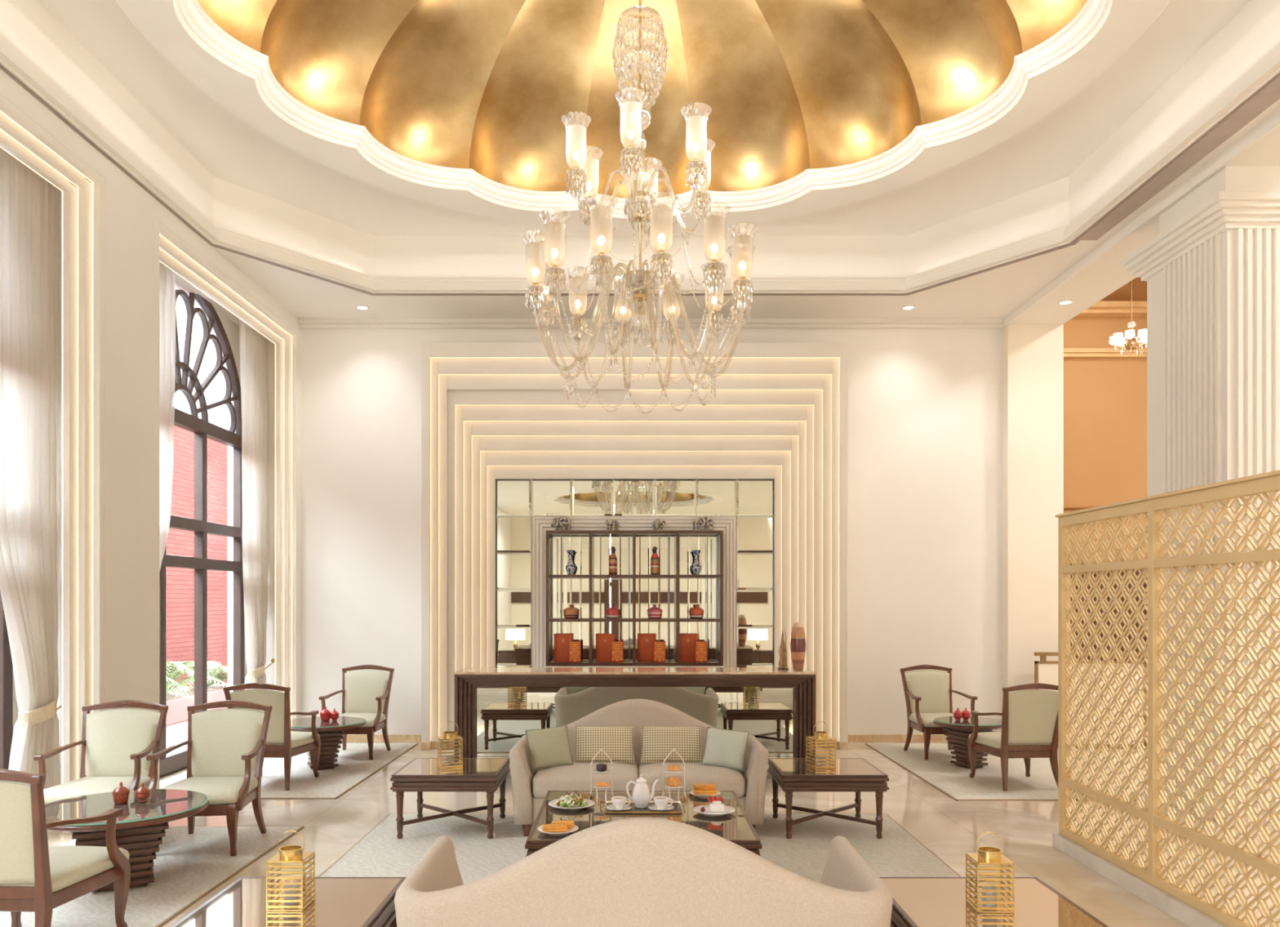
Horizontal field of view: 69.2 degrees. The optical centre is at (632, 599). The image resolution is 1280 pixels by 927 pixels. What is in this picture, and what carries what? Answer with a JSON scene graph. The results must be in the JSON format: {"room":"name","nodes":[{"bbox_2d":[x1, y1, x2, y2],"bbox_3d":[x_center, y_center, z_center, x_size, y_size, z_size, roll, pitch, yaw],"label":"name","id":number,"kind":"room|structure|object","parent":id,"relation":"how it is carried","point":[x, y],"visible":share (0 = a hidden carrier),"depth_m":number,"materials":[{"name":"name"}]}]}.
{"room":"hotel lobby","nodes":[
{"label":"hotel lobby","id":0,"kind":"room"},
{"bbox_2d":[13,308,247,730],"bbox_3d":[-4.500,-0.825,7.135,0.160,4.950,7.130,0,0,0],"label":"wall","id":1,"kind":"structure","parent":0,"point":[231,328],"depth_m":10.50,"materials":[{"name":"paint"}]},
{"bbox_2d":[0,591,13,768],"bbox_3d":[-4.425,-0.777,5.175,0.110,4.835,2.790,0,0,0],"label":"window","id":2,"kind":"structure","parent":1,"relation":"in","point":[6,660],"depth_m":6.48,"materials":[{"name":"brown wood"}]},
{"bbox_2d":[159,283,244,777],"bbox_3d":[-4.425,-0.777,9.095,0.110,4.835,2.790,0,0,0],"label":"window","id":3,"kind":"structure","parent":1,"relation":"in","point":[207,388],"depth_m":9.48,"materials":[{"name":"brown wood"}]},
{"bbox_2d":[0,68,301,783],"bbox_3d":[-4.225,-1.150,1.390,0.750,5.600,18.780,0,0,0],"label":"wall","id":4,"kind":"structure","parent":0,"point":[131,212],"depth_m":7.17,"materials":[{"name":"paint"}]},
{"bbox_2d":[0,146,62,788],"bbox_3d":[-4.173,-0.790,6.363,0.182,4.840,0.819,0,0,7],"label":"curtain","id":5,"kind":"object","parent":4,"relation":"hanging from","point":[30,464],"visible":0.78,"depth_m":6.39,"materials":[{"name":"white fabric"}]},
{"bbox_2d":[0,94,105,832],"bbox_3d":[-3.945,-0.715,5.175,0.189,4.730,3.210,0,0,0],"label":"window surround","id":6,"kind":"object","parent":4,"relation":"attached to","point":[83,206],"visible":0.75,"depth_m":6.64,"materials":[{"name":"beige"}]},
{"bbox_2d":[159,261,175,572],"bbox_3d":[-4.203,-0.790,8.030,0.150,4.840,0.870,0,0,-2],"label":"curtain","id":7,"kind":"object","parent":4,"relation":"hanging from","point":[166,276],"visible":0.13,"depth_m":8.30,"materials":[{"name":"fabric"}]},
{"bbox_2d":[155,218,297,788],"bbox_3d":[-3.945,-0.715,9.095,0.189,4.730,3.210,0,0,0],"label":"window surround","id":8,"kind":"object","parent":4,"relation":"attached to","point":[171,250],"visible":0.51,"depth_m":10.49,"materials":[{"name":"beige"}]},
{"bbox_2d":[239,318,275,689],"bbox_3d":[-4.179,-0.790,10.287,0.184,4.840,0.712,0,0,6],"label":"curtain","id":9,"kind":"object","parent":4,"relation":"hanging from","point":[254,375],"visible":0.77,"depth_m":10.23,"materials":[{"name":"white fabric"}]},
{"bbox_2d":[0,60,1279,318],"bbox_3d":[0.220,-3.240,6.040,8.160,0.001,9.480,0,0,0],"label":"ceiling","id":10,"kind":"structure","parent":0,"point":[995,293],"depth_m":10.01,"materials":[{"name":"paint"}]},
{"bbox_2d":[1077,75,1279,239],"bbox_3d":[4.090,-3.237,4.925,0.180,0.006,6.850,0,0,0],"label":"trim","id":11,"kind":"structure","parent":10,"relation":"attached to","point":[1269,95],"depth_m":6.79,"materials":[{"name":"paint"}]},
{"bbox_2d":[0,0,1279,295],"bbox_3d":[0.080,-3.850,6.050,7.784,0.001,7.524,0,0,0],"label":"ceiling","id":12,"kind":"structure","parent":0,"point":[1049,150],"depth_m":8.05,"materials":[{"name":"paint"}]},
{"bbox_2d":[115,0,1170,231],"bbox_3d":[0.065,-3.776,6.050,6.580,0.152,6.580,0,0,-33],"label":"trim","id":13,"kind":"structure","parent":12,"relation":"attached to","point":[239,77],"depth_m":7.45,"materials":[{"name":"paint"}]},
{"bbox_2d":[197,0,1087,198],"bbox_3d":[0.065,-4.404,6.050,6.037,1.148,6.037,0,0,0],"label":"ceiling","id":14,"kind":"structure","parent":0,"point":[790,87],"depth_m":7.87,"materials":[{"name":"gold metal"}]},
{"bbox_2d":[520,0,758,413],"bbox_3d":[0.052,-3.078,6.050,1.506,3.544,1.506,0,0,35],"label":"chandelier","id":15,"kind":"object","parent":14,"relation":"hanging from","point":[642,216],"visible":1,"depth_m":5.95,"materials":[{"name":"clear glass"}]},
{"bbox_2d":[301,328,1002,734],"bbox_3d":[-0.140,-1.150,10.890,8.920,5.600,0.220,0,0,0],"label":"wall","id":16,"kind":"structure","parent":0,"point":[925,405],"depth_m":10.78,"materials":[{"name":"paint"}]},
{"bbox_2d":[421,342,848,749],"bbox_3d":[0.025,-0.589,10.487,4.692,4.478,0.586,0,0,0],"label":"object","id":17,"kind":"object","parent":16,"relation":"attached to","point":[491,411],"visible":0.77,"depth_m":10.39,"materials":[{"name":"beige"}]},
{"bbox_2d":[495,478,774,666],"bbox_3d":[0.029,0.083,10.735,3.256,2.995,0.069,0,0,0],"label":"wall mirror","id":18,"kind":"object","parent":16,"relation":"attached to","point":[592,496],"visible":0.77,"depth_m":10.77,"materials":[{"name":"clear glass"}]},
{"bbox_2d":[340,734,947,742],"bbox_3d":[0.225,1.607,10.768,8.150,0.085,0.025,0,0,0],"label":"baseboard","id":19,"kind":"structure","parent":16,"relation":"attached to","point":[350,738],"depth_m":10.76,"materials":[{"name":"stone"}]},
{"bbox_2d":[297,318,1003,328],"bbox_3d":[0.225,-3.200,10.735,8.150,0.100,0.090,0,0,0],"label":"trim","id":20,"kind":"structure","parent":16,"relation":"attached to","point":[304,322],"depth_m":10.69,"materials":[{"name":"paint"}]},
{"bbox_2d":[1001,109,1279,328],"bbox_3d":[4.287,-3.194,1.380,0.025,0.092,18.760,0,0,0],"label":"trim","id":21,"kind":"structure","parent":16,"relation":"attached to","point":[1272,122],"depth_m":7.51,"materials":[{"name":"paint"}]},
{"bbox_2d":[47,742,1279,926],"bbox_3d":[2.300,1.710,3.500,13.800,0.120,23.000,0,0,0],"label":"floor","id":22,"kind":"structure","parent":0,"point":[949,828],"depth_m":6.82,"materials":[{"name":"stone"}]},
{"bbox_2d":[0,826,303,926],"bbox_3d":[-3.110,1.643,4.860,1.460,0.011,3.720,0,0,0],"label":"rug","id":23,"kind":"object","parent":22,"relation":"on","point":[188,867],"visible":0.61,"depth_m":5.46,"materials":[{"name":"carpet"}]},
{"bbox_2d":[0,768,130,926],"bbox_3d":[-2.800,1.176,4.297,0.668,0.933,0.729,0,0,2],"label":"armchair","id":24,"kind":"object","parent":23,"relation":"on","point":[37,877],"visible":1,"depth_m":4.06,"materials":[{"name":"fabric"}]},
{"bbox_2d":[33,699,168,804],"bbox_3d":[-3.561,1.176,6.233,0.668,0.933,0.729,0,0,-3],"label":"armchair","id":25,"kind":"object","parent":23,"relation":"on","point":[116,743],"visible":0.53,"depth_m":6.45,"materials":[{"name":"fabric"}]},
{"bbox_2d":[44,788,208,892],"bbox_3d":[-2.950,1.409,5.360,0.920,0.450,0.920,0,0,-29],"label":"round table","id":26,"kind":"object","parent":23,"relation":"on","point":[141,826],"visible":0.7,"depth_m":5.25,"materials":[{"name":"brown wood"}]},
{"bbox_2d":[111,781,129,804],"bbox_3d":[-2.975,1.120,5.400,0.092,0.124,0.092,0,0,0],"label":"lidded jar","id":27,"kind":"object","parent":26,"relation":"on","point":[121,794],"visible":1,"depth_m":5.37,"materials":[{"name":"ceramic"}]},
{"bbox_2d":[134,782,150,801],"bbox_3d":[-2.870,1.128,5.440,0.081,0.109,0.081,0,0,0],"label":"lidded jar","id":28,"kind":"object","parent":26,"relation":"on","point":[142,793],"visible":1,"depth_m":5.42,"materials":[{"name":"ceramic"}]},
{"bbox_2d":[146,699,271,855],"bbox_3d":[-2.833,1.177,6.233,0.668,0.933,0.729,0,0,-2],"label":"armchair","id":29,"kind":"object","parent":23,"relation":"on","point":[226,746],"visible":0.81,"depth_m":6.44,"materials":[{"name":"fabric"}]},
{"bbox_2d":[260,742,417,799],"bbox_3d":[-3.145,1.643,9.150,1.390,0.011,2.940,0,0,0],"label":"rug","id":30,"kind":"object","parent":22,"relation":"on","point":[355,766],"visible":0.49,"depth_m":8.78,"materials":[{"name":"carpet"}]},
{"bbox_2d":[222,682,320,790],"bbox_3d":[-3.200,1.176,8.287,0.668,0.933,0.729,0,0,3],"label":"armchair","id":31,"kind":"object","parent":30,"relation":"on","point":[281,742],"visible":0.6,"depth_m":8.02,"materials":[{"name":"fabric"}]},
{"bbox_2d":[290,715,366,768],"bbox_3d":[-3.020,1.409,9.050,0.820,0.450,0.820,0,0,-26],"label":"round table","id":32,"kind":"object","parent":30,"relation":"on","point":[331,731],"visible":0.72,"depth_m":8.94,"materials":[{"name":"brown wood"}]},
{"bbox_2d":[319,664,394,759],"bbox_3d":[-2.919,1.176,9.833,0.668,0.933,0.729,0,0,5],"label":"armchair","id":33,"kind":"object","parent":30,"relation":"on","point":[366,693],"visible":0.86,"depth_m":10.05,"materials":[{"name":"fabric"}]},
{"bbox_2d":[532,515,736,666],"bbox_3d":[0.022,0.342,10.626,2.361,2.617,0.282,0,0,0],"label":"frame","id":34,"kind":"object","parent":22,"relation":"on","point":[540,527],"visible":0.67,"depth_m":10.71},
{"bbox_2d":[546,530,723,665],"bbox_3d":[0.025,-0.018,10.620,2.002,1.525,0.280,0,0,0],"label":"display shelf","id":35,"kind":"object","parent":34,"relation":"on","point":[591,589],"visible":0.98,"depth_m":10.75,"materials":[{"name":"brown wood"}]},
{"bbox_2d":[551,515,570,530],"bbox_3d":[-0.817,-0.867,10.611,0.266,0.170,0.165,0,0,29],"label":"elephant figurine","id":36,"kind":"object","parent":35,"relation":"on","point":[563,522],"visible":0.96,"depth_m":10.56,"materials":[{"name":"ceramic"}]},
{"bbox_2d":[554,633,573,661],"bbox_3d":[-0.794,0.550,10.678,0.214,0.318,0.052,0,0,0],"label":"box","id":37,"kind":"object","parent":35,"relation":"on","point":[561,640],"visible":0.77,"depth_m":10.65,"materials":[{"name":"leather"}]},
{"bbox_2d":[565,550,575,574],"bbox_3d":[-0.703,-0.425,10.600,0.117,0.279,0.117,0,0,0],"label":"porcelain vase","id":38,"kind":"object","parent":35,"relation":"on","point":[571,566],"visible":1,"depth_m":10.57,"materials":[{"name":"blue ceramic"}]},
{"bbox_2d":[568,640,581,662],"bbox_3d":[-0.652,0.589,10.559,0.136,0.241,0.041,0,0,0],"label":"box","id":39,"kind":"object","parent":35,"relation":"on","point":[575,646],"visible":1,"depth_m":10.54,"materials":[{"name":"cardboard"}]},
{"bbox_2d":[595,633,614,661],"bbox_3d":[-0.313,0.550,10.678,0.214,0.318,0.052,0,0,0],"label":"box","id":40,"kind":"object","parent":35,"relation":"on","point":[603,641],"visible":0.88,"depth_m":10.65,"materials":[{"name":"cardboard"}]},
{"bbox_2d":[608,546,617,574],"bbox_3d":[-0.222,-0.447,10.600,0.092,0.323,0.092,0,0,0],"label":"bottle","id":41,"kind":"object","parent":35,"relation":"on","point":[612,557],"visible":1,"depth_m":10.57,"materials":[{"name":"brown glass"}]},
{"bbox_2d":[611,640,623,662],"bbox_3d":[-0.171,0.589,10.559,0.136,0.241,0.041,0,0,0],"label":"box","id":42,"kind":"object","parent":35,"relation":"on","point":[617,646],"visible":1,"depth_m":10.54,"materials":[{"name":"orange paint"}]},
{"bbox_2d":[637,633,656,661],"bbox_3d":[0.167,0.550,10.678,0.214,0.318,0.052,0,0,0],"label":"box","id":43,"kind":"object","parent":35,"relation":"on","point":[645,641],"visible":0.88,"depth_m":10.65,"materials":[{"name":"cardboard"}]},
{"bbox_2d":[650,546,658,574],"bbox_3d":[0.259,-0.447,10.600,0.092,0.323,0.092,0,0,0],"label":"bottle","id":44,"kind":"object","parent":35,"relation":"on","point":[655,557],"visible":0.99,"depth_m":10.56,"materials":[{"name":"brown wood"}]},
{"bbox_2d":[653,640,665,662],"bbox_3d":[0.310,0.589,10.559,0.136,0.241,0.041,0,0,0],"label":"box","id":45,"kind":"object","parent":35,"relation":"on","point":[659,646],"visible":1,"depth_m":10.54,"materials":[{"name":"cardboard"}]},
{"bbox_2d":[679,633,697,661],"bbox_3d":[0.641,0.550,10.678,0.214,0.318,0.052,0,0,0],"label":"box","id":46,"kind":"object","parent":35,"relation":"on","point":[686,641],"visible":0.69,"depth_m":10.65,"materials":[{"name":"paint"}]},
{"bbox_2d":[691,550,701,574],"bbox_3d":[0.732,-0.425,10.600,0.117,0.279,0.117,0,0,0],"label":"porcelain vase","id":47,"kind":"object","parent":35,"relation":"on","point":[695,567],"visible":1,"depth_m":10.57,"materials":[{"name":"blue ceramic"}]},
{"bbox_2d":[688,604,704,618],"bbox_3d":[0.732,0.133,10.600,0.177,0.160,0.177,0,0,0],"label":"pot","id":48,"kind":"object","parent":35,"relation":"on","point":[695,612],"visible":1,"depth_m":10.54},
{"bbox_2d":[694,640,706,662],"bbox_3d":[0.783,0.589,10.559,0.136,0.241,0.041,0,0,0],"label":"box","id":49,"kind":"object","parent":35,"relation":"on","point":[700,646],"visible":1,"depth_m":10.54,"materials":[{"name":"orange paint"}]},
{"bbox_2d":[693,515,713,530],"bbox_3d":[0.806,-0.867,10.589,0.266,0.170,0.165,0,0,-29],"label":"elephant figurine","id":50,"kind":"object","parent":35,"relation":"on","point":[702,522],"visible":0.97,"depth_m":10.54,"materials":[{"name":"ceramic"}]},
{"bbox_2d":[453,666,817,777],"bbox_3d":[0.025,1.149,8.597,3.247,1.003,0.606,0,0,0],"label":"console table","id":51,"kind":"object","parent":22,"relation":"on","point":[495,707],"visible":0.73,"depth_m":8.56,"materials":[{"name":"brown wood"}]},
{"bbox_2d":[777,628,788,669],"bbox_3d":[1.400,0.459,8.620,0.090,0.376,0.060,0,0,0],"label":"driftwood sculpture","id":52,"kind":"object","parent":51,"relation":"on","point":[783,664],"visible":1,"depth_m":8.61,"materials":[{"name":"brown wood"}]},
{"bbox_2d":[790,622,805,670],"bbox_3d":[1.530,0.427,8.560,0.143,0.440,0.143,0,0,0],"label":"vase","id":53,"kind":"object","parent":51,"relation":"on","point":[797,642],"visible":1,"depth_m":8.51,"materials":[{"name":"ceramic"}]},
{"bbox_2d":[318,813,961,884],"bbox_3d":[0.045,1.643,4.760,3.810,0.011,4.720,0,0,0],"label":"rug","id":54,"kind":"object","parent":22,"relation":"on","point":[380,852],"visible":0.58,"depth_m":6.19,"materials":[{"name":"carpet"}]},
{"bbox_2d":[170,876,406,926],"bbox_3d":[-1.330,1.416,3.660,0.730,0.443,0.700,0,0,0],"label":"side table","id":55,"kind":"object","parent":54,"relation":"on","point":[339,901],"visible":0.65,"depth_m":3.63,"materials":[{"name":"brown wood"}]},
{"bbox_2d":[266,830,315,911],"bbox_3d":[-1.335,1.048,3.630,0.140,0.292,0.140,0,0,0],"label":"lantern","id":56,"kind":"object","parent":55,"relation":"on","point":[291,901],"visible":1,"depth_m":3.59,"materials":[{"name":"gold metal"}]},
{"bbox_2d":[283,884,298,905],"bbox_3d":[-1.335,1.154,3.630,0.056,0.072,0.056,0,0,0],"label":"candle","id":57,"kind":"object","parent":56,"relation":"on","point":[285,886],"depth_m":3.61,"materials":[{"name":"wax"}]},
{"bbox_2d":[390,757,510,838],"bbox_3d":[-1.285,1.416,6.670,0.730,0.443,0.700,0,0,0],"label":"side table","id":58,"kind":"object","parent":54,"relation":"on","point":[420,775],"visible":0.94,"depth_m":6.38,"materials":[{"name":"brown wood"}]},
{"bbox_2d":[437,720,462,769],"bbox_3d":[-1.300,1.031,6.620,0.157,0.327,0.157,0,0,-20],"label":"lantern","id":59,"kind":"object","parent":58,"relation":"on","point":[450,759],"visible":1,"depth_m":6.57,"materials":[{"name":"gold metal"}]},
{"bbox_2d":[509,698,768,835],"bbox_3d":[0.045,1.199,6.774,1.790,0.877,0.813,0,0,0],"label":"sofa","id":60,"kind":"object","parent":54,"relation":"on","point":[530,788],"visible":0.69,"depth_m":6.43,"materials":[{"name":"fabric"}]},
{"bbox_2d":[524,724,573,771],"bbox_3d":[-0.596,1.064,6.676,0.341,0.307,0.146,0,0,-19],"label":"throw pillow","id":61,"kind":"object","parent":60,"relation":"on","point":[549,747],"visible":1,"depth_m":6.63,"materials":[{"name":"fabric"}]},
{"bbox_2d":[532,761,638,798],"bbox_3d":[-0.324,1.283,6.685,0.735,0.185,0.600,0,0,0],"label":"seat cushion","id":62,"kind":"object","parent":60,"relation":"on","point":[576,776],"depth_m":6.40,"materials":[{"name":"fabric"}]},
{"bbox_2d":[573,725,634,763],"bbox_3d":[-0.206,1.070,6.857,0.449,0.266,0.146,0,0,-6],"label":"throw pillow","id":63,"kind":"object","parent":60,"relation":"on","point":[617,742],"visible":0.98,"depth_m":6.81,"materials":[{"name":"fabric"}]},
{"bbox_2d":[640,725,701,763],"bbox_3d":[0.286,1.070,6.857,0.448,0.266,0.143,0,0,5],"label":"throw pillow","id":64,"kind":"object","parent":60,"relation":"on","point":[658,742],"visible":0.98,"depth_m":6.81,"materials":[{"name":"fabric"}]},
{"bbox_2d":[638,761,745,798],"bbox_3d":[0.414,1.283,6.685,0.735,0.185,0.600,0,0,0],"label":"seat cushion","id":65,"kind":"object","parent":60,"relation":"on","point":[724,778],"depth_m":6.41,"materials":[{"name":"fabric"}]},
{"bbox_2d":[701,725,749,770],"bbox_3d":[0.669,1.069,6.675,0.331,0.295,0.144,0,0,24],"label":"throw pillow","id":66,"kind":"object","parent":60,"relation":"on","point":[726,748],"visible":1,"depth_m":6.63,"materials":[{"name":"fabric"}]},
{"bbox_2d":[524,790,761,857],"bbox_3d":[0.055,1.413,5.180,1.170,0.450,1.210,0,0,0],"label":"coffee table","id":67,"kind":"object","parent":54,"relation":"on","point":[736,827],"visible":0.41,"depth_m":5.08,"materials":[{"name":"brown wood"}]},
{"bbox_2d":[542,823,567,831],"bbox_3d":[-0.395,1.163,4.734,0.128,0.028,0.056,0,0,-7],"label":"sandwich","id":68,"kind":"object","parent":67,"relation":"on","point":[546,827],"visible":1,"depth_m":4.71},
{"bbox_2d":[547,798,595,808],"bbox_3d":[-0.349,1.177,5.331,0.270,0.022,0.270,0,0,0],"label":"plate","id":69,"kind":"object","parent":67,"relation":"on","point":[553,802],"visible":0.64,"depth_m":5.31,"materials":[{"name":"ceramic"}]},
{"bbox_2d":[588,747,613,801],"bbox_3d":[-0.182,1.034,5.501,0.121,0.310,0.104,0,0,40],"label":"cake stand","id":70,"kind":"object","parent":67,"relation":"on","point":[606,771],"visible":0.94,"depth_m":5.50,"materials":[{"name":"metal"}]},
{"bbox_2d":[600,800,685,813],"bbox_3d":[0.062,1.177,5.285,0.478,0.021,0.282,0,0,0],"label":"serving tray","id":71,"kind":"object","parent":67,"relation":"on","point":[677,809],"visible":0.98,"depth_m":5.21,"materials":[{"name":"silver metal"}]},
{"bbox_2d":[605,804,631,810],"bbox_3d":[-0.076,1.175,5.234,0.148,0.015,0.148,0,0,0],"label":"saucer","id":72,"kind":"object","parent":71,"relation":"on","point":[611,806],"visible":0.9,"depth_m":5.24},
{"bbox_2d":[611,795,631,808],"bbox_3d":[-0.072,1.147,5.231,0.096,0.062,0.086,0,0,39],"label":"teacup","id":73,"kind":"object","parent":72,"relation":"on","point":[618,802],"visible":1,"depth_m":5.21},
{"bbox_2d":[626,773,658,808],"bbox_3d":[0.058,1.089,5.295,0.166,0.189,0.106,0,0,28],"label":"teapot","id":74,"kind":"object","parent":71,"relation":"on","point":[642,796],"visible":1,"depth_m":5.27,"materials":[{"name":"ceramic"}]},
{"bbox_2d":[648,804,674,810],"bbox_3d":[0.162,1.175,5.234,0.148,0.015,0.148,0,0,0],"label":"saucer","id":75,"kind":"object","parent":71,"relation":"on","point":[654,806],"visible":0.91,"depth_m":5.24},
{"bbox_2d":[653,795,672,808],"bbox_3d":[0.166,1.147,5.231,0.096,0.062,0.086,0,0,39],"label":"teacup","id":76,"kind":"object","parent":75,"relation":"on","point":[660,802],"visible":1,"depth_m":5.21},
{"bbox_2d":[662,747,686,800],"bbox_3d":[0.247,1.034,5.501,0.121,0.310,0.104,0,0,40],"label":"cake stand","id":77,"kind":"object","parent":67,"relation":"on","point":[679,771],"visible":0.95,"depth_m":5.50,"materials":[{"name":"metal"}]},
{"bbox_2d":[693,804,735,815],"bbox_3d":[0.457,1.177,5.171,0.236,0.022,0.236,0,0,0],"label":"plate","id":78,"kind":"object","parent":67,"relation":"on","point":[728,809],"visible":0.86,"depth_m":5.16,"materials":[{"name":"ceramic"}]},
{"bbox_2d":[708,800,724,811],"bbox_3d":[0.471,1.149,5.181,0.085,0.060,0.050,0,0,0],"label":"cake","id":79,"kind":"object","parent":78,"relation":"on","point":[715,806],"visible":1,"depth_m":5.16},
{"bbox_2d":[394,817,893,926],"bbox_3d":[0.040,1.199,3.607,1.790,0.877,0.813,0,0,0],"label":"sofa","id":80,"kind":"object","parent":54,"relation":"on","point":[637,871],"visible":1,"depth_m":3.21,"materials":[{"name":"fabric"}]},
{"bbox_2d":[767,757,888,838],"bbox_3d":[1.385,1.416,6.670,0.730,0.443,0.700,0,0,0],"label":"side table","id":81,"kind":"object","parent":54,"relation":"on","point":[857,775],"visible":0.97,"depth_m":6.38,"materials":[{"name":"brown wood"}]},
{"bbox_2d":[805,720,835,769],"bbox_3d":[1.345,1.031,6.620,0.157,0.327,0.157,0,0,-14],"label":"lantern","id":82,"kind":"object","parent":81,"relation":"on","point":[820,762],"visible":1,"depth_m":6.58,"materials":[{"name":"gold metal"}]},
{"bbox_2d":[879,876,1108,926],"bbox_3d":[1.385,1.416,3.660,0.730,0.443,0.700,0,0,0],"label":"side table","id":83,"kind":"object","parent":54,"relation":"on","point":[917,901],"visible":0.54,"depth_m":3.61,"materials":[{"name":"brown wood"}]},
{"bbox_2d":[965,831,1014,912],"bbox_3d":[1.390,1.048,3.610,0.140,0.292,0.140,0,0,2],"label":"lantern","id":84,"kind":"object","parent":83,"relation":"on","point":[989,903],"visible":1,"depth_m":3.57,"materials":[{"name":"gold metal"}]},
{"bbox_2d":[982,885,997,906],"bbox_3d":[1.390,1.154,3.610,0.056,0.072,0.056,0,0,2],"label":"candle","id":85,"kind":"object","parent":84,"relation":"on","point":[983,886],"depth_m":3.59,"materials":[{"name":"wax"}]},
{"bbox_2d":[865,742,1146,800],"bbox_3d":[3.780,1.643,9.110,2.240,0.011,2.980,0,0,0],"label":"rug","id":86,"kind":"object","parent":22,"relation":"on","point":[954,780],"visible":0.47,"depth_m":8.70,"materials":[{"name":"carpet"}]},
{"bbox_2d":[899,664,977,759],"bbox_3d":[3.248,1.176,9.833,0.668,0.933,0.729,0,0,-6],"label":"armchair","id":87,"kind":"object","parent":86,"relation":"on","point":[927,692],"visible":0.8,"depth_m":10.04,"materials":[{"name":"fabric"}]},
{"bbox_2d":[933,715,1001,768],"bbox_3d":[3.310,1.409,9.120,0.680,0.450,0.680,0,0,-20],"label":"round table","id":88,"kind":"object","parent":86,"relation":"on","point":[958,732],"visible":0.68,"depth_m":9.03,"materials":[{"name":"brown wood"}]},
{"bbox_2d":[968,682,1057,791],"bbox_3d":[3.421,1.176,8.267,0.668,0.933,0.729,0,0,-5],"label":"armchair","id":89,"kind":"object","parent":86,"relation":"on","point":[1029,719],"visible":0.9,"depth_m":8.01,"materials":[{"name":"fabric"}]},
{"bbox_2d":[1034,651,1146,748],"bbox_3d":[6.315,1.115,10.300,3.690,1.070,0.060,0,0,0],"label":"railing","id":90,"kind":"object","parent":22,"relation":"on","point":[1046,671],"visible":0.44,"depth_m":10.29,"materials":[{"name":"brown metal"}]},
{"bbox_2d":[1052,832,1227,926],"bbox_3d":[2.890,1.605,4.500,0.160,0.090,3.420,0,0,0],"label":"trim","id":91,"kind":"structure","parent":22,"relation":"on","point":[1184,913],"depth_m":5.18,"materials":[{"name":"white stone"}]},
{"bbox_2d":[1055,469,1279,926],"bbox_3d":[2.870,0.496,4.540,0.090,2.128,3.320,0,0,0],"label":"lattice screen","id":92,"kind":"object","parent":91,"relation":"on","point":[1152,565],"visible":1,"depth_m":4.91,"materials":[{"name":"gold metal"}]},
{"bbox_2d":[1118,165,1279,825],"bbox_3d":[4.890,-0.795,7.330,1.380,4.890,1.380,0,0,0],"label":"fluted column","id":93,"kind":"structure","parent":22,"relation":"on","point":[1187,247],"depth_m":6.93,"materials":[{"name":"paint"}]},
{"bbox_2d":[1002,324,1063,696],"bbox_3d":[4.620,-1.600,10.965,0.640,6.500,0.670,0,0,0],"label":"wall","id":94,"kind":"structure","parent":0,"point":[1033,354],"depth_m":10.63,"materials":[{"name":"paint"}]},
{"bbox_2d":[1063,278,1146,563],"bbox_3d":[7.070,-1.600,14.100,4.260,6.500,0.200,0,0,0],"label":"wall","id":95,"kind":"structure","parent":0,"point":[1105,398],"depth_m":14.00,"materials":[{"name":"paint"}]},
{"bbox_2d":[1063,301,1146,357],"bbox_3d":[6.970,-4.030,13.850,4.060,0.760,0.300,0,0,0],"label":"trim","id":96,"kind":"structure","parent":95,"relation":"attached to","point":[1100,308],"depth_m":13.90,"materials":[{"name":"paint"}]},
{"bbox_2d":[1070,563,1146,660],"bbox_3d":[7.125,0.550,13.970,1.250,2.200,0.060,0,0,0],"label":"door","id":97,"kind":"structure","parent":95,"relation":"in","point":[1137,572],"depth_m":13.94,"materials":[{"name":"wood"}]},
{"bbox_2d":[1008,125,1279,324],"bbox_3d":[4.620,-4.005,1.475,0.640,1.690,18.950,0,0,0],"label":"ceiling beam","id":98,"kind":"structure","parent":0,"point":[1103,277],"depth_m":9.09,"materials":[{"name":"paint"}]},
{"bbox_3d":[7.070,-4.900,3.100,4.260,0.100,22.200,0,0,0],"label":"ceiling","id":99,"kind":"structure","parent":0,"visible":0},
{"bbox_2d":[1109,280,1146,355],"bbox_3d":[6.455,-4.009,12.000,0.489,1.682,0.489,0,0,12],"label":"chandelier","id":100,"kind":"object","parent":99,"relation":"hanging from","point":[1131,343],"visible":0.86,"depth_m":11.95,"materials":[{"name":"glass"}]},
{"label":"outside","id":101,"kind":"structure","parent":0,"visible":0},
{"bbox_2d":[166,720,187,752],"bbox_3d":[-9.300,1.775,8.000,9.400,0.150,36.000,0,0,0],"label":"ground","id":102,"kind":"structure","parent":101,"point":[176,733],"depth_m":11.71,"materials":[{"name":"stone"}]},
{"bbox_2d":[166,425,227,688],"bbox_3d":[-8.250,-0.750,9.000,0.300,5.200,30.000,0,0,0],"label":"wall","id":103,"kind":"structure","parent":102,"relation":"on","point":[180,581],"depth_m":17.05,"materials":[{"name":"brick"}]},
{"bbox_2d":[166,682,227,725],"bbox_3d":[-6.600,1.520,11.600,0.700,0.360,6.800,0,0,0],"label":"planter","id":104,"kind":"object","parent":102,"relation":"on","point":[177,712],"visible":0.04,"depth_m":13.01,"materials":[{"name":"concrete"}]},
{"bbox_2d":[166,660,227,697],"bbox_3d":[-6.614,1.143,12.986,1.868,0.562,1.462,0,0,-22],"label":"palm plant","id":105,"kind":"object","parent":104,"relation":"in","point":[178,664],"visible":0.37,"depth_m":13.01,"materials":[{"name":"green plant"}]},
{"bbox_2d":[173,660,227,693],"bbox_3d":[-6.176,1.187,14.284,1.510,0.451,1.818,0,0,-17],"label":"palm plant","id":106,"kind":"object","parent":104,"relation":"in","point":[215,667],"visible":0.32,"depth_m":14.28,"materials":[{"name":"green plant"}]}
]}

